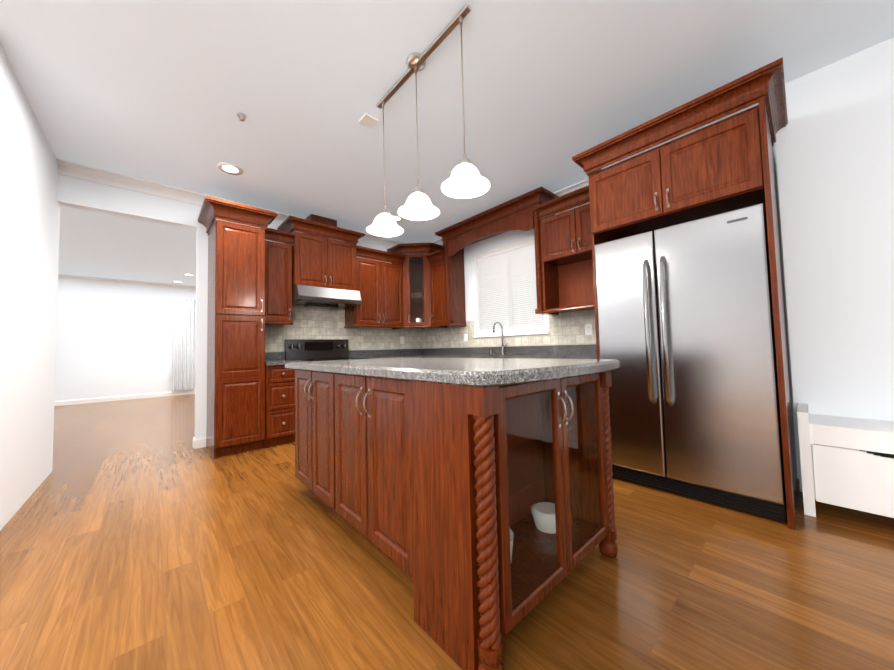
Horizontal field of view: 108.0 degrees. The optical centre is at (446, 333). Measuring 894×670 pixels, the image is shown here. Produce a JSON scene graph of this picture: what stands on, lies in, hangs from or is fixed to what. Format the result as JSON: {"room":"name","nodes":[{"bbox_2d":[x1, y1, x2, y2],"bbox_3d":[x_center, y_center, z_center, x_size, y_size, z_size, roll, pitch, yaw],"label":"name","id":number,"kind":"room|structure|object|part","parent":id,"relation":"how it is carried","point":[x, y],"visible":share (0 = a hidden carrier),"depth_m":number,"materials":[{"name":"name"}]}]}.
{"room":"kitchen","nodes":[
{"label":"kitchen","id":0,"kind":"room"},
{"bbox_2d":[0,44,59,530],"bbox_3d":[-2.997,-0.203,2.249,0.130,2.760,1.790,1,-3,-42],"label":"wall","id":1,"kind":"structure","parent":0,"point":[29,228],"depth_m":2.21,"materials":[{"name":"white paint"}]},
{"bbox_2d":[54,280,195,400],"bbox_3d":[-6.643,0.158,8.332,6.600,2.760,0.120,1,-3,-42],"label":"wall","id":2,"kind":"structure","parent":0,"point":[112,340],"depth_m":7.38,"materials":[{"name":"white paint"}]},
{"bbox_2d":[54,390,194,405],"bbox_3d":[-6.585,1.483,8.206,6.050,0.100,0.014,1,-3,-42],"label":"baseboard","id":3,"kind":"structure","parent":2,"relation":"attached to","point":[128,397],"depth_m":7.41,"materials":[{"name":"white wood"}]},
{"bbox_2d":[58,274,195,290],"bbox_3d":[-6.570,-1.172,8.349,6.200,0.105,0.085,1,-3,-42],"label":"crown molding","id":4,"kind":"structure","parent":2,"relation":"attached to","point":[60,277],"depth_m":7.53,"materials":[{"name":"white"}]},
{"bbox_3d":[-5.706,0.114,9.137,2.310,1.805,0.150,1,-3,-42],"label":"room window","id":5,"kind":"structure","parent":2,"relation":"in","visible":0},
{"bbox_2d":[172,299,195,390],"bbox_3d":[-6.593,0.264,8.154,0.440,2.270,0.070,1,-3,-42],"label":"curtain","id":6,"kind":"object","parent":5,"relation":"hanging from","point":[184,317],"depth_m":8.15,"materials":[{"name":"white fabric"}]},
{"bbox_2d":[57,174,388,438],"bbox_3d":[-1.938,-0.135,4.333,4.240,2.760,0.120,1,-3,-42],"label":"wall","id":7,"kind":"structure","parent":0,"point":[91,196],"depth_m":3.47,"materials":[{"name":"white paint"}]},
{"bbox_2d":[193,437,205,447],"bbox_3d":[-2.623,1.185,3.700,0.434,0.100,0.034,1,-3,-42],"label":"baseboard","id":8,"kind":"structure","parent":7,"relation":"attached to","point":[199,443],"depth_m":3.49,"materials":[{"name":"white wood"}]},
{"bbox_2d":[56,159,404,247],"bbox_3d":[-1.979,-1.467,4.246,4.030,0.105,0.085,1,-3,-42],"label":"crown molding","id":9,"kind":"structure","parent":7,"relation":"attached to","point":[80,171],"depth_m":3.28,"materials":[{"name":"white"}]},
{"bbox_2d":[265,237,292,324],"bbox_3d":[-2.095,-0.601,3.904,0.350,0.940,0.330,1,-3,-42],"label":"upper cabinet","id":10,"kind":"object","parent":7,"relation":"attached to","point":[278,256],"depth_m":3.80,"materials":[{"name":"brown wood"}]},
{"bbox_2d":[285,217,356,290],"bbox_3d":[-1.652,-0.960,4.282,0.795,0.790,0.400,1,-3,-42],"label":"upper cabinet","id":11,"kind":"object","parent":7,"relation":"attached to","point":[321,261],"depth_m":4.09,"materials":[{"name":"brown wood"}]},
{"bbox_2d":[301,214,336,228],"bbox_3d":[-1.698,-1.435,4.346,0.341,0.166,0.290,1,-3,-42],"label":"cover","id":12,"kind":"object","parent":11,"relation":"on","point":[320,220],"depth_m":4.20,"materials":[{"name":"brown wood"}]},
{"bbox_2d":[292,285,361,308],"bbox_3d":[-1.595,-0.457,4.214,0.796,0.215,0.523,1,-3,-42],"label":"range hood","id":13,"kind":"object","parent":11,"relation":"attached to","point":[316,297],"visible":0.94,"depth_m":4.05,"materials":[{"name":"silver metal"}]},
{"bbox_2d":[265,304,422,359],"bbox_3d":[-1.362,0.349,4.736,2.576,1.800,0.008,1,-3,-42],"label":"backsplash","id":14,"kind":"structure","parent":7,"relation":"attached to","point":[314,323],"depth_m":4.56,"materials":[{"name":"tile"}]},
{"bbox_2d":[400,336,403,343],"bbox_3d":[-0.733,0.100,5.313,0.075,0.115,0.008,1,-3,-42],"label":"outlet","id":15,"kind":"object","parent":14,"relation":"attached to","point":[401,339],"visible":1,"depth_m":5.30,"materials":[{"name":"white plastic"}]},
{"bbox_2d":[265,350,422,361],"bbox_3d":[-1.356,0.290,4.735,2.582,0.100,0.019,1,-3,-42],"label":"backsplash","id":16,"kind":"structure","parent":7,"relation":"attached to","point":[271,357],"depth_m":4.83,"materials":[{"name":"grey stone"}]},
{"bbox_2d":[345,245,404,328],"bbox_3d":[-1.071,-0.649,4.835,0.803,1.070,0.330,1,-3,-42],"label":"upper cabinet","id":17,"kind":"object","parent":7,"relation":"attached to","point":[382,293],"depth_m":4.68,"materials":[{"name":"brown wood"}]},
{"bbox_2d":[389,243,432,327],"bbox_3d":[-0.562,-0.740,5.105,0.328,1.250,0.623,1,-3,-42],"label":"upper cabinet","id":18,"kind":"object","parent":7,"relation":"attached to","point":[410,285],"depth_m":4.99,"materials":[{"name":"brown wood"}]},
{"bbox_2d":[0,394,893,669],"bbox_3d":[-1.956,1.224,3.138,6.600,0.060,14.550,1,-3,-42],"label":"floor","id":19,"kind":"structure","parent":0,"point":[140,534],"depth_m":1.41,"materials":[{"name":"laminate"}]},
{"bbox_2d":[198,195,277,458],"bbox_3d":[-2.252,-0.036,3.476,0.627,2.500,0.710,1,-3,-42],"label":"pantry","id":20,"kind":"object","parent":19,"relation":"on","point":[236,351],"visible":1,"depth_m":3.28,"materials":[{"name":"brown wood"}]},
{"bbox_2d":[263,366,294,447],"bbox_3d":[-1.975,0.786,3.736,0.335,0.870,0.617,1,-3,-42],"label":"base cabinet","id":21,"kind":"object","parent":19,"relation":"on","point":[279,403],"depth_m":3.49,"materials":[{"name":"brown wood"}]},
{"bbox_2d":[265,358,294,365],"bbox_3d":[-1.977,0.331,3.748,0.337,0.040,0.642,1,-3,-42],"label":"countertop","id":22,"kind":"structure","parent":21,"relation":"on","point":[278,361],"depth_m":3.50,"materials":[{"name":"grey stone"}]},
{"bbox_2d":[367,354,414,358],"bbox_3d":[-0.712,0.351,4.893,1.414,0.040,0.642,1,-3,-42],"label":"countertop","id":23,"kind":"structure","parent":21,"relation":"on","point":[380,355],"depth_m":4.88,"materials":[{"name":"grey stone"}]},
{"bbox_2d":[415,354,596,358],"bbox_3d":[0.694,0.272,3.918,0.642,0.042,2.696,1,-3,-42],"label":"countertop","id":24,"kind":"structure","parent":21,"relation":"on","point":[536,356],"depth_m":3.58,"materials":[{"name":"grey stone"}]},
{"bbox_2d":[455,346,530,353],"bbox_3d":[0.573,0.309,4.094,0.494,0.290,0.784,1,-3,-42],"label":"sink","id":25,"kind":"object","parent":24,"relation":"in","point":[510,349],"depth_m":4.39,"materials":[{"name":"grey metal"}]},
{"bbox_2d":[489,322,507,354],"bbox_3d":[0.632,0.056,4.245,0.210,0.425,0.319,1,-3,-42],"label":"faucet","id":26,"kind":"object","parent":24,"relation":"on","point":[502,350],"depth_m":4.26,"materials":[{"name":"silver metal"}]},
{"bbox_2d":[285,339,366,361],"bbox_3d":[-1.507,0.642,4.096,0.824,1.165,0.672,1,-3,-42],"label":"range","id":27,"kind":"object","parent":19,"relation":"on","point":[302,350],"visible":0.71,"depth_m":4.26,"materials":[{"name":"black metal"}]},
{"bbox_2d":[285,365,617,669],"bbox_3d":[-0.157,0.653,1.940,0.949,0.885,1.886,1,-3,-42],"label":"kitchen island","id":28,"kind":"object","parent":19,"relation":"on","point":[473,498],"depth_m":1.30,"materials":[{"name":"brown wood"}]},
{"bbox_2d":[285,357,619,392],"bbox_3d":[-0.156,0.188,1.961,0.975,0.047,1.982,1,-3,-42],"label":"island countertop","id":29,"kind":"structure","parent":28,"relation":"on","point":[500,374],"depth_m":1.28,"materials":[{"name":"grey stone"}]},
{"bbox_2d":[572,57,797,529],"bbox_3d":[1.792,-0.180,2.435,1.016,2.500,1.167,1,-3,-42],"label":"surround","id":30,"kind":"object","parent":19,"relation":"on","point":[724,165],"visible":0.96,"depth_m":2.06,"materials":[{"name":"brown wood"}]},
{"bbox_2d":[594,203,786,522],"bbox_3d":[1.791,0.179,2.413,0.983,1.780,0.947,1,-3,-42],"label":"fridge","id":31,"kind":"object","parent":19,"relation":"on","point":[686,335],"visible":0.85,"depth_m":2.03,"materials":[{"name":"silver metal"}]},
{"bbox_2d":[797,403,893,517],"bbox_3d":[2.695,0.713,1.466,0.397,0.585,1.485,1,-3,-42],"label":"bench","id":32,"kind":"object","parent":19,"relation":"on","point":[847,462],"visible":1,"depth_m":1.78,"materials":[{"name":"white laminate"}]},
{"bbox_2d":[0,0,893,285],"bbox_3d":[-2.025,-1.593,3.264,6.600,0.060,14.550,1,-3,-42],"label":"ceiling","id":33,"kind":"structure","parent":0,"point":[164,92],"depth_m":2.17,"materials":[{"name":"white paint"}]},
{"bbox_2d":[218,163,242,174],"bbox_3d":[-2.055,-1.565,3.081,0.200,0.009,0.200,1,-3,-42],"label":"recessed light","id":34,"kind":"object","parent":33,"relation":"in","point":[230,168],"visible":0.96,"depth_m":3.07,"materials":[{"name":"white"}]},
{"bbox_2d":[237,113,246,121],"bbox_3d":[-1.514,-1.593,2.397,0.058,0.039,0.060,1,-3,-42],"label":"sprinkler","id":35,"kind":"object","parent":33,"relation":"attached to","point":[242,117],"visible":1,"depth_m":2.39,"materials":[{"name":"silver metal"}]},
{"bbox_2d":[359,113,378,128],"bbox_3d":[-0.598,-1.626,2.482,0.110,0.011,0.110,1,-3,-42],"label":"ceiling detector","id":36,"kind":"object","parent":33,"relation":"attached to","point":[369,121],"visible":0.93,"depth_m":2.48,"materials":[{"name":"white plastic"}]},
{"bbox_2d":[392,215,402,221],"bbox_3d":[-0.687,-1.542,4.340,0.200,0.009,0.200,1,-3,-42],"label":"recessed light","id":37,"kind":"object","parent":33,"relation":"in","point":[397,218],"visible":0.58,"depth_m":4.33,"materials":[{"name":"white"}]},
{"bbox_2d":[367,4,489,236],"bbox_3d":[-0.176,-1.195,1.961,0.248,0.936,1.020,1,-3,-42],"label":"pendant light fixture","id":38,"kind":"object","parent":33,"relation":"hanging from","point":[466,179],"visible":1,"depth_m":1.90,"materials":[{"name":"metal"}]},
{"bbox_3d":[-0.187,-1.646,1.981,0.118,0.034,0.892,1,-3,-42],"label":"pendant rail","id":39,"kind":"part","parent":38,"relation":"part of","materials":[{"name":"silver metal"}]},
{"bbox_2d":[425,143,798,478],"bbox_3d":[1.054,-0.218,4.101,0.120,2.760,4.485,1,-3,-42],"label":"wall","id":40,"kind":"structure","parent":0,"point":[493,242],"depth_m":4.39,"materials":[{"name":"white paint"}]},
{"bbox_2d":[429,257,465,327],"bbox_3d":[0.006,-0.607,4.914,0.330,0.940,0.422,1,-3,-42],"label":"upper cabinet","id":41,"kind":"object","parent":40,"relation":"attached to","point":[446,276],"depth_m":4.78,"materials":[{"name":"brown wood"}]},
{"bbox_2d":[433,186,564,248],"bbox_3d":[0.573,-1.447,4.240,0.426,0.150,1.760,1,-3,-42],"label":"valance","id":42,"kind":"object","parent":40,"relation":"attached to","point":[539,202],"depth_m":3.91,"materials":[{"name":"brown wood"}]},
{"bbox_2d":[423,260,595,348],"bbox_3d":[0.697,-0.472,4.404,0.008,1.289,3.345,1,-3,-42],"label":"backsplash","id":43,"kind":"structure","parent":40,"relation":"attached to","point":[566,328],"depth_m":4.15,"materials":[{"name":"tile"}]},
{"bbox_2d":[585,324,591,334],"bbox_3d":[1.517,-0.047,3.479,0.008,0.115,0.075,1,-3,-42],"label":"outlet","id":44,"kind":"object","parent":43,"relation":"attached to","point":[588,329],"visible":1,"depth_m":3.48,"materials":[{"name":"white plastic"}]},
{"bbox_2d":[423,344,596,353],"bbox_3d":[0.714,0.223,4.360,0.019,0.100,3.319,1,-3,-42],"label":"backsplash","id":45,"kind":"structure","parent":40,"relation":"attached to","point":[534,349],"depth_m":3.76,"materials":[{"name":"grey stone"}]},
{"bbox_2d":[431,178,588,245],"bbox_3d":[0.985,-1.548,4.047,0.085,0.105,4.365,1,-3,-42],"label":"crown molding","id":46,"kind":"structure","parent":40,"relation":"attached to","point":[583,183],"depth_m":3.62,"materials":[{"name":"white"}]},
{"bbox_2d":[474,237,548,337],"bbox_3d":[0.820,-0.578,4.332,0.125,1.210,1.199,1,-3,-42],"label":"kitchen window","id":47,"kind":"structure","parent":40,"relation":"in","point":[529,331],"depth_m":4.39,"materials":[{"name":"white"}]},
{"bbox_2d":[477,241,543,331],"bbox_3d":[0.815,-0.596,4.329,0.038,1.077,1.063,1,-3,-42],"label":"window blind","id":48,"kind":"object","parent":47,"relation":"attached to","point":[520,258],"visible":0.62,"depth_m":4.32,"materials":[{"name":"white plastic"}]},
{"bbox_2d":[537,201,591,268],"bbox_3d":[1.412,-1.033,3.370,0.330,0.475,0.792,1,-3,-42],"label":"upper cabinet","id":49,"kind":"object","parent":40,"relation":"attached to","point":[564,238],"depth_m":3.37,"materials":[{"name":"brown wood"}]},
{"bbox_2d":[775,37,893,491],"bbox_3d":[3.680,-0.421,0.996,0.400,2.760,3.655,1,-3,-42],"label":"wall","id":50,"kind":"structure","parent":0,"point":[834,145],"depth_m":2.04,"materials":[{"name":"white paint"}]},
{"label":"outside","id":51,"kind":"structure","parent":0,"visible":0},
{"bbox_2d":[481,250,543,331],"bbox_3d":[1.852,-0.556,5.267,0.340,3.500,6.159,1,-3,-42],"label":"view from the kitchen","id":52,"kind":"structure","parent":51,"point":[514,303],"depth_m":6.15,"materials":[{"name":"white"}]}
]}

